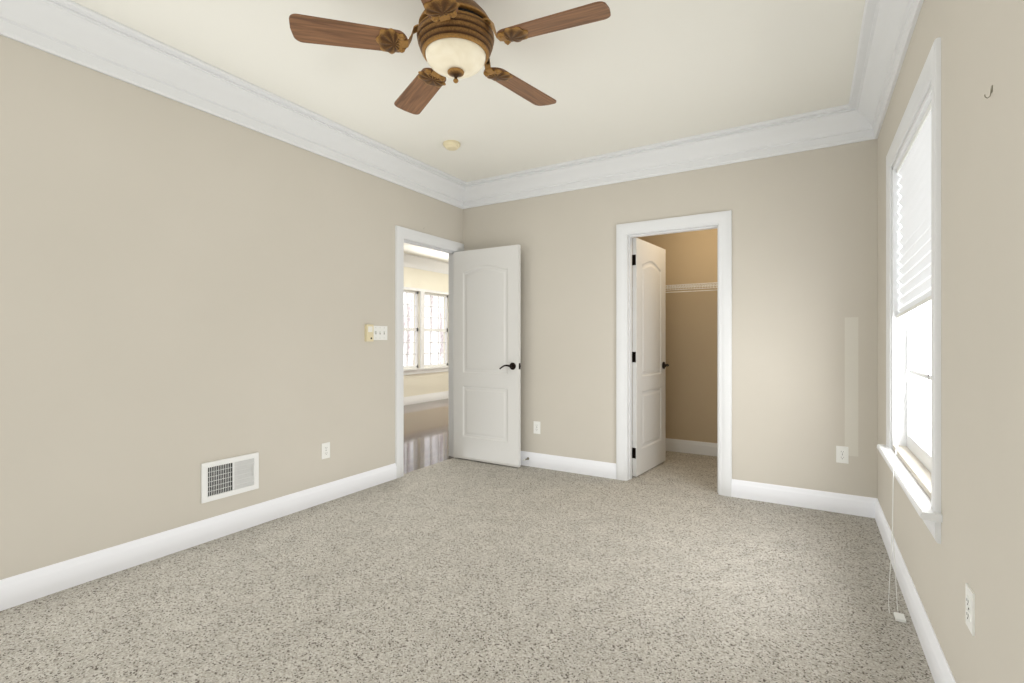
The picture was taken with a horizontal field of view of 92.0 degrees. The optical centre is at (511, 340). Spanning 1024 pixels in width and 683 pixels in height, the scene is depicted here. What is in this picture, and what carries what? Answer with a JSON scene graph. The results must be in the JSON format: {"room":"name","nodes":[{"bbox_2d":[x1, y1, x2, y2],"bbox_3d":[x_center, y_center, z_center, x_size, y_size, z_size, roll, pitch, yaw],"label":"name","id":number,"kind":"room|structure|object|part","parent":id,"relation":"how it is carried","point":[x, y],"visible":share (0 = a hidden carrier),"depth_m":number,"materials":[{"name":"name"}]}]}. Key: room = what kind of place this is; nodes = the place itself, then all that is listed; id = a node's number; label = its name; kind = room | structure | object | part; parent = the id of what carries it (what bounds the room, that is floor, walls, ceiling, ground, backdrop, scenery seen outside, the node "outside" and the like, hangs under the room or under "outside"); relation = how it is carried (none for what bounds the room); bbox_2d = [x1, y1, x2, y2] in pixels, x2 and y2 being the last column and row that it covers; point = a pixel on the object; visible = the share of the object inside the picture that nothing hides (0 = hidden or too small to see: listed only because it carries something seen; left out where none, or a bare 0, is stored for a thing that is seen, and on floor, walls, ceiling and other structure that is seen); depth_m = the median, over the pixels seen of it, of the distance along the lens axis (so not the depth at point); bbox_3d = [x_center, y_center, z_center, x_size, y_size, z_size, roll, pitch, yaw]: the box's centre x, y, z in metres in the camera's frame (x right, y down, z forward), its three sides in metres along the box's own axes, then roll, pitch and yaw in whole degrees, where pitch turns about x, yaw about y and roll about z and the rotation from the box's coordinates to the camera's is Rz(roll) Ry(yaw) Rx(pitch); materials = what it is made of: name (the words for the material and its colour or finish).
{"room":"empty bedroom","nodes":[
{"label":"empty bedroom","id":0,"kind":"room"},
{"bbox_2d":[0,35,462,579],"bbox_3d":[-1.768,-0.180,3.063,0.120,2.720,4.942,0,0,31],"label":"wall","id":1,"kind":"structure","parent":0,"point":[186,291],"depth_m":2.72,"materials":[{"name":"beige paint"}]},
{"bbox_2d":[0,463,396,610],"bbox_3d":[-1.956,1.115,2.618,0.015,0.131,3.745,0,0,31],"label":"baseboard","id":2,"kind":"structure","parent":1,"relation":"attached to","point":[19,589],"depth_m":2.71,"materials":[{"name":"white wood"}]},
{"bbox_2d":[201,452,258,502],"bbox_3d":[-1.709,0.833,3.018,0.027,0.230,0.345,0,0,31],"label":"air vent","id":3,"kind":"object","parent":1,"relation":"in","point":[224,478],"visible":1,"depth_m":3.01,"materials":[{"name":"white metal"}]},
{"bbox_2d":[0,0,467,208],"bbox_3d":[-1.645,-1.438,2.989,0.168,0.204,4.702,0,0,31],"label":"crown molding","id":4,"kind":"structure","parent":1,"relation":"attached to","point":[74,32],"depth_m":2.80,"materials":[{"name":"white wood"}]},
{"bbox_2d":[322,442,329,458],"bbox_3d":[-1.360,0.807,3.616,0.008,0.114,0.070,0,0,31],"label":"outlet","id":5,"kind":"object","parent":1,"relation":"attached to","point":[325,450],"visible":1,"depth_m":3.61,"materials":[{"name":"white plastic"}]},
{"bbox_2d":[365,324,373,340],"bbox_3d":[-1.143,-0.058,3.958,0.028,0.136,0.070,0,0,31],"label":"switch","id":6,"kind":"object","parent":1,"relation":"attached to","point":[369,332],"visible":1,"depth_m":3.94,"materials":[{"name":"beige plastic"}]},
{"bbox_2d":[374,326,386,339],"bbox_3d":[-1.081,-0.060,4.066,0.021,0.116,0.164,0,0,31],"label":"switch plate","id":7,"kind":"object","parent":1,"relation":"attached to","point":[380,332],"visible":0.98,"depth_m":4.07,"materials":[{"name":"white plastic"}]},
{"bbox_2d":[395,225,463,477],"bbox_3d":[-0.743,0.100,4.630,0.018,2.161,0.958,0,0,31],"label":"trim","id":8,"kind":"structure","parent":1,"relation":"attached to","point":[401,233],"depth_m":4.25,"materials":[{"name":"white wood"}]},
{"bbox_2d":[404,238,456,456],"bbox_3d":[-0.796,0.138,4.676,0.124,2.085,0.830,0,0,31],"label":"door frame","id":9,"kind":"structure","parent":1,"relation":"attached to","point":[424,245],"depth_m":5.01,"materials":[{"name":"white wood"}]},
{"bbox_2d":[453,244,520,467],"bbox_3d":[-0.254,0.145,4.762,0.781,2.050,0.151,0,0,32],"label":"door leaf","id":10,"kind":"structure","parent":1,"relation":"in","point":[487,355],"depth_m":4.73,"materials":[{"name":"white wood"}]},
{"bbox_3d":[-0.002,0.240,4.604,0.188,0.068,0.151,0,0,32],"label":"handle","id":11,"kind":"part","parent":10,"relation":"part of","materials":[{"name":"black metal"}]},
{"bbox_2d":[404,267,448,396],"bbox_3d":[-2.656,-0.180,7.963,0.170,2.720,7.940,0,0,31],"label":"wall","id":12,"kind":"structure","parent":0,"point":[423,383],"depth_m":9.44,"materials":[{"name":"beige paint"}]},
{"bbox_2d":[404,287,448,374],"bbox_3d":[-1.491,-0.170,9.771,0.140,1.600,2.760,0,0,31],"label":"window frames","id":13,"kind":"structure","parent":12,"relation":"in","point":[429,368],"depth_m":9.36,"materials":[{"name":"white wood"}]},
{"bbox_2d":[404,253,448,274],"bbox_3d":[-2.516,-1.438,7.879,0.156,0.204,7.700,0,0,31],"label":"crown molding","id":14,"kind":"structure","parent":12,"relation":"attached to","point":[421,263],"depth_m":9.23,"materials":[{"name":"white wood"}]},
{"bbox_2d":[404,391,448,404],"bbox_3d":[-2.577,1.105,7.916,0.015,0.150,7.700,0,0,31],"label":"baseboard","id":15,"kind":"structure","parent":12,"relation":"attached to","point":[415,399],"depth_m":9.42,"materials":[{"name":"white wood"}]},
{"bbox_2d":[0,457,934,682],"bbox_3d":[-0.193,1.210,2.114,3.618,0.060,4.942,0,0,31],"label":"floor","id":16,"kind":"structure","parent":0,"point":[456,570],"depth_m":2.26,"materials":[{"name":"beige carpet"}]},
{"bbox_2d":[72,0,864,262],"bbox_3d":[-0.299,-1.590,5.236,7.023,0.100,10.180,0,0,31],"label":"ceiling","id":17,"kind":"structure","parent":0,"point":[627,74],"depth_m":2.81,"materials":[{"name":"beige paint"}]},
{"bbox_2d":[289,0,610,114],"bbox_3d":[-0.211,-1.333,2.173,1.286,0.413,1.293,0,0,31],"label":"ceiling fan","id":18,"kind":"object","parent":17,"relation":"hanging from","point":[455,39],"visible":1,"depth_m":2.07,"materials":[{"name":"brown wood"}]},
{"bbox_3d":[-0.676,-1.276,2.070,0.471,0.006,0.146,0,-10,-13],"label":"blade","id":19,"kind":"part","parent":18,"relation":"part of","materials":[{"name":"brown wood"}]},
{"bbox_3d":[-0.473,-1.276,2.546,0.146,0.006,0.471,12,-6,-30],"label":"blade","id":20,"kind":"part","parent":18,"relation":"part of","materials":[{"name":"brown wood"}]},
{"bbox_3d":[-0.285,-1.276,1.729,0.146,0.006,0.471,-10,-1,5],"label":"blade","id":21,"kind":"part","parent":18,"relation":"part of","materials":[{"name":"brown wood"}]},
{"bbox_3d":[-0.246,-1.216,2.168,0.264,0.075,0.264,0,0,31],"label":"lamp shade","id":22,"kind":"part","parent":18,"relation":"part of","materials":[{"name":"white glass"}]},
{"bbox_3d":[0.043,-1.276,2.500,0.146,0.006,0.471,13,9,40],"label":"blade","id":23,"kind":"part","parent":18,"relation":"part of","materials":[{"name":"brown wood"}]},
{"label":"blade","id":24,"kind":"part","parent":18,"relation":"part of","materials":[{"name":"brown wood"}]},
{"bbox_2d":[443,140,459,150],"bbox_3d":[-0.471,-1.518,3.868,0.136,0.045,0.136,0,0,31],"label":"smoke detector","id":25,"kind":"object","parent":17,"relation":"attached to","point":[451,145],"visible":1,"depth_m":3.83,"materials":[{"name":"beige plastic"}]},
{"bbox_2d":[463,139,876,497],"bbox_3d":[0.992,-0.180,4.215,3.418,2.720,0.120,0,0,31],"label":"wall","id":26,"kind":"structure","parent":0,"point":[804,254],"depth_m":3.66,"materials":[{"name":"beige paint"}]},
{"bbox_2d":[534,421,539,433],"bbox_3d":[0.231,0.812,4.598,0.070,0.114,0.008,0,0,31],"label":"outlet","id":27,"kind":"object","parent":26,"relation":"attached to","point":[536,427],"visible":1,"depth_m":4.60,"materials":[{"name":"white plastic"}]},
{"bbox_2d":[521,451,615,478],"bbox_3d":[0.190,1.115,4.620,1.628,0.131,0.015,0,0,31],"label":"baseboard","id":28,"kind":"structure","parent":26,"relation":"attached to","point":[546,461],"depth_m":4.42,"materials":[{"name":"white wood"}]},
{"bbox_2d":[468,105,851,207],"bbox_3d":[0.918,-1.438,4.091,3.060,0.204,0.168,0,0,31],"label":"crown molding","id":29,"kind":"structure","parent":26,"relation":"attached to","point":[824,128],"depth_m":3.89,"materials":[{"name":"white wood"}]},
{"bbox_2d":[616,210,731,496],"bbox_3d":[1.303,0.100,4.018,0.902,2.161,0.140,0,0,31],"label":"door frame","id":30,"kind":"structure","parent":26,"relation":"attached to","point":[629,352],"depth_m":3.93,"materials":[{"name":"white wood"}]},
{"bbox_2d":[632,238,668,476],"bbox_3d":[1.265,0.145,4.532,0.151,2.050,0.725,0,0,37],"label":"closet door leaf","id":31,"kind":"structure","parent":30,"relation":"attached to","point":[649,356],"depth_m":4.46,"materials":[{"name":"white wood"}]},
{"bbox_3d":[1.427,0.240,4.747,0.151,0.068,0.188,0,0,37],"label":"handle","id":32,"kind":"part","parent":31,"relation":"part of","materials":[{"name":"black metal"}]},
{"bbox_2d":[731,479,871,517],"bbox_3d":[2.028,1.115,3.513,0.862,0.131,0.015,0,0,31],"label":"baseboard","id":33,"kind":"structure","parent":26,"relation":"attached to","point":[778,494],"depth_m":3.49,"materials":[{"name":"white wood"}]},
{"bbox_2d":[836,446,848,463],"bbox_3d":[2.256,0.782,3.378,0.070,0.114,0.008,0,0,31],"label":"outlet","id":34,"kind":"object","parent":26,"relation":"attached to","point":[842,454],"visible":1,"depth_m":3.38,"materials":[{"name":"white plastic"}]},
{"bbox_2d":[845,317,857,456],"bbox_3d":[2.303,0.315,3.354,0.076,0.940,0.001,0,0,31],"label":"strip","id":35,"kind":"object","parent":26,"relation":"attached to","point":[851,383],"visible":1,"depth_m":3.35,"materials":[{"name":"beige paint"}]},
{"bbox_2d":[632,229,716,442],"bbox_3d":[1.992,-0.180,5.163,2.683,2.720,0.120,0,0,31],"label":"wall","id":36,"kind":"structure","parent":0,"point":[691,361],"depth_m":5.17,"materials":[{"name":"beige paint"}]},
{"bbox_2d":[632,282,716,292],"bbox_3d":[1.873,-0.517,4.967,2.643,0.081,0.330,0,0,31],"label":"wire closet shelf","id":37,"kind":"object","parent":36,"relation":"attached to","point":[691,286],"visible":0.15,"depth_m":4.90,"materials":[{"name":"white metal"}]},
{"bbox_2d":[632,435,716,455],"bbox_3d":[1.957,1.115,5.105,2.683,0.131,0.015,0,0,31],"label":"baseboard","id":38,"kind":"structure","parent":36,"relation":"attached to","point":[692,447],"depth_m":5.14,"materials":[{"name":"white wood"}]},
{"bbox_2d":[877,0,1023,682],"bbox_3d":[1.627,-0.180,1.793,0.170,2.720,6.270,0,0,31],"label":"wall","id":39,"kind":"structure","parent":0,"point":[979,549],"depth_m":1.34,"materials":[{"name":"beige paint"}]},
{"bbox_2d":[844,0,923,143],"bbox_3d":[1.139,-1.438,1.311,0.168,0.204,4.702,0,0,31],"label":"crown molding","id":40,"kind":"structure","parent":39,"relation":"attached to","point":[887,26],"depth_m":2.58,"materials":[{"name":"white wood"}]},
{"bbox_2d":[877,37,941,622],"bbox_3d":[1.814,0.072,2.211,0.241,2.212,1.300,0,0,31],"label":"window","id":41,"kind":"structure","parent":39,"relation":"in","point":[913,299],"depth_m":2.26,"materials":[{"name":"white"}]},
{"bbox_3d":[1.690,0.508,2.124,0.118,1.340,0.163,0,0,31],"label":"blind cord","id":42,"kind":"part","parent":41,"relation":"part of","materials":[{"name":"white plastic"}]},
{"bbox_2d":[898,90,941,314],"bbox_3d":[1.815,-0.515,2.210,0.018,0.760,1.026,0,0,31],"label":"shade","id":43,"kind":"object","parent":41,"relation":"attached to","point":[914,170],"depth_m":2.25,"materials":[{"name":"white fabric"}]},
{"bbox_2d":[872,498,955,682],"bbox_3d":[1.204,1.115,1.272,0.015,0.131,4.702,0,0,31],"label":"baseboard","id":44,"kind":"structure","parent":39,"relation":"attached to","point":[940,670],"depth_m":2.03,"materials":[{"name":"white wood"}]},
{"bbox_2d":[965,583,974,635],"bbox_3d":[1.270,0.746,1.374,0.008,0.114,0.070,0,0,31],"label":"outlet","id":45,"kind":"object","parent":39,"relation":"attached to","point":[969,608],"visible":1,"depth_m":1.36,"materials":[{"name":"white plastic"}]},
{"label":"outside","id":46,"kind":"structure","parent":0,"visible":0},
{"bbox_2d":[404,293,442,365],"bbox_3d":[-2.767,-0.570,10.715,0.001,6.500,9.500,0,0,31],"label":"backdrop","id":47,"kind":"structure","parent":46,"point":[434,325],"depth_m":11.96,"materials":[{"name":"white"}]},
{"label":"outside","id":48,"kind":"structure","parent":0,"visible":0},
{"bbox_2d":[404,398,453,473],"bbox_3d":[-1.271,1.210,7.129,3.405,0.060,7.940,0,0,31],"label":"floor","id":49,"kind":"structure","parent":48,"point":[426,434],"depth_m":6.19,"materials":[{"name":"brown wood"}]},
{"bbox_2d":[632,447,716,489],"bbox_3d":[1.701,1.210,4.633,2.973,0.060,1.328,0,0,31],"label":"floor carpet","id":50,"kind":"object","parent":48,"point":[696,470],"visible":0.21,"depth_m":4.45,"materials":[{"name":"beige carpet"}]}
]}

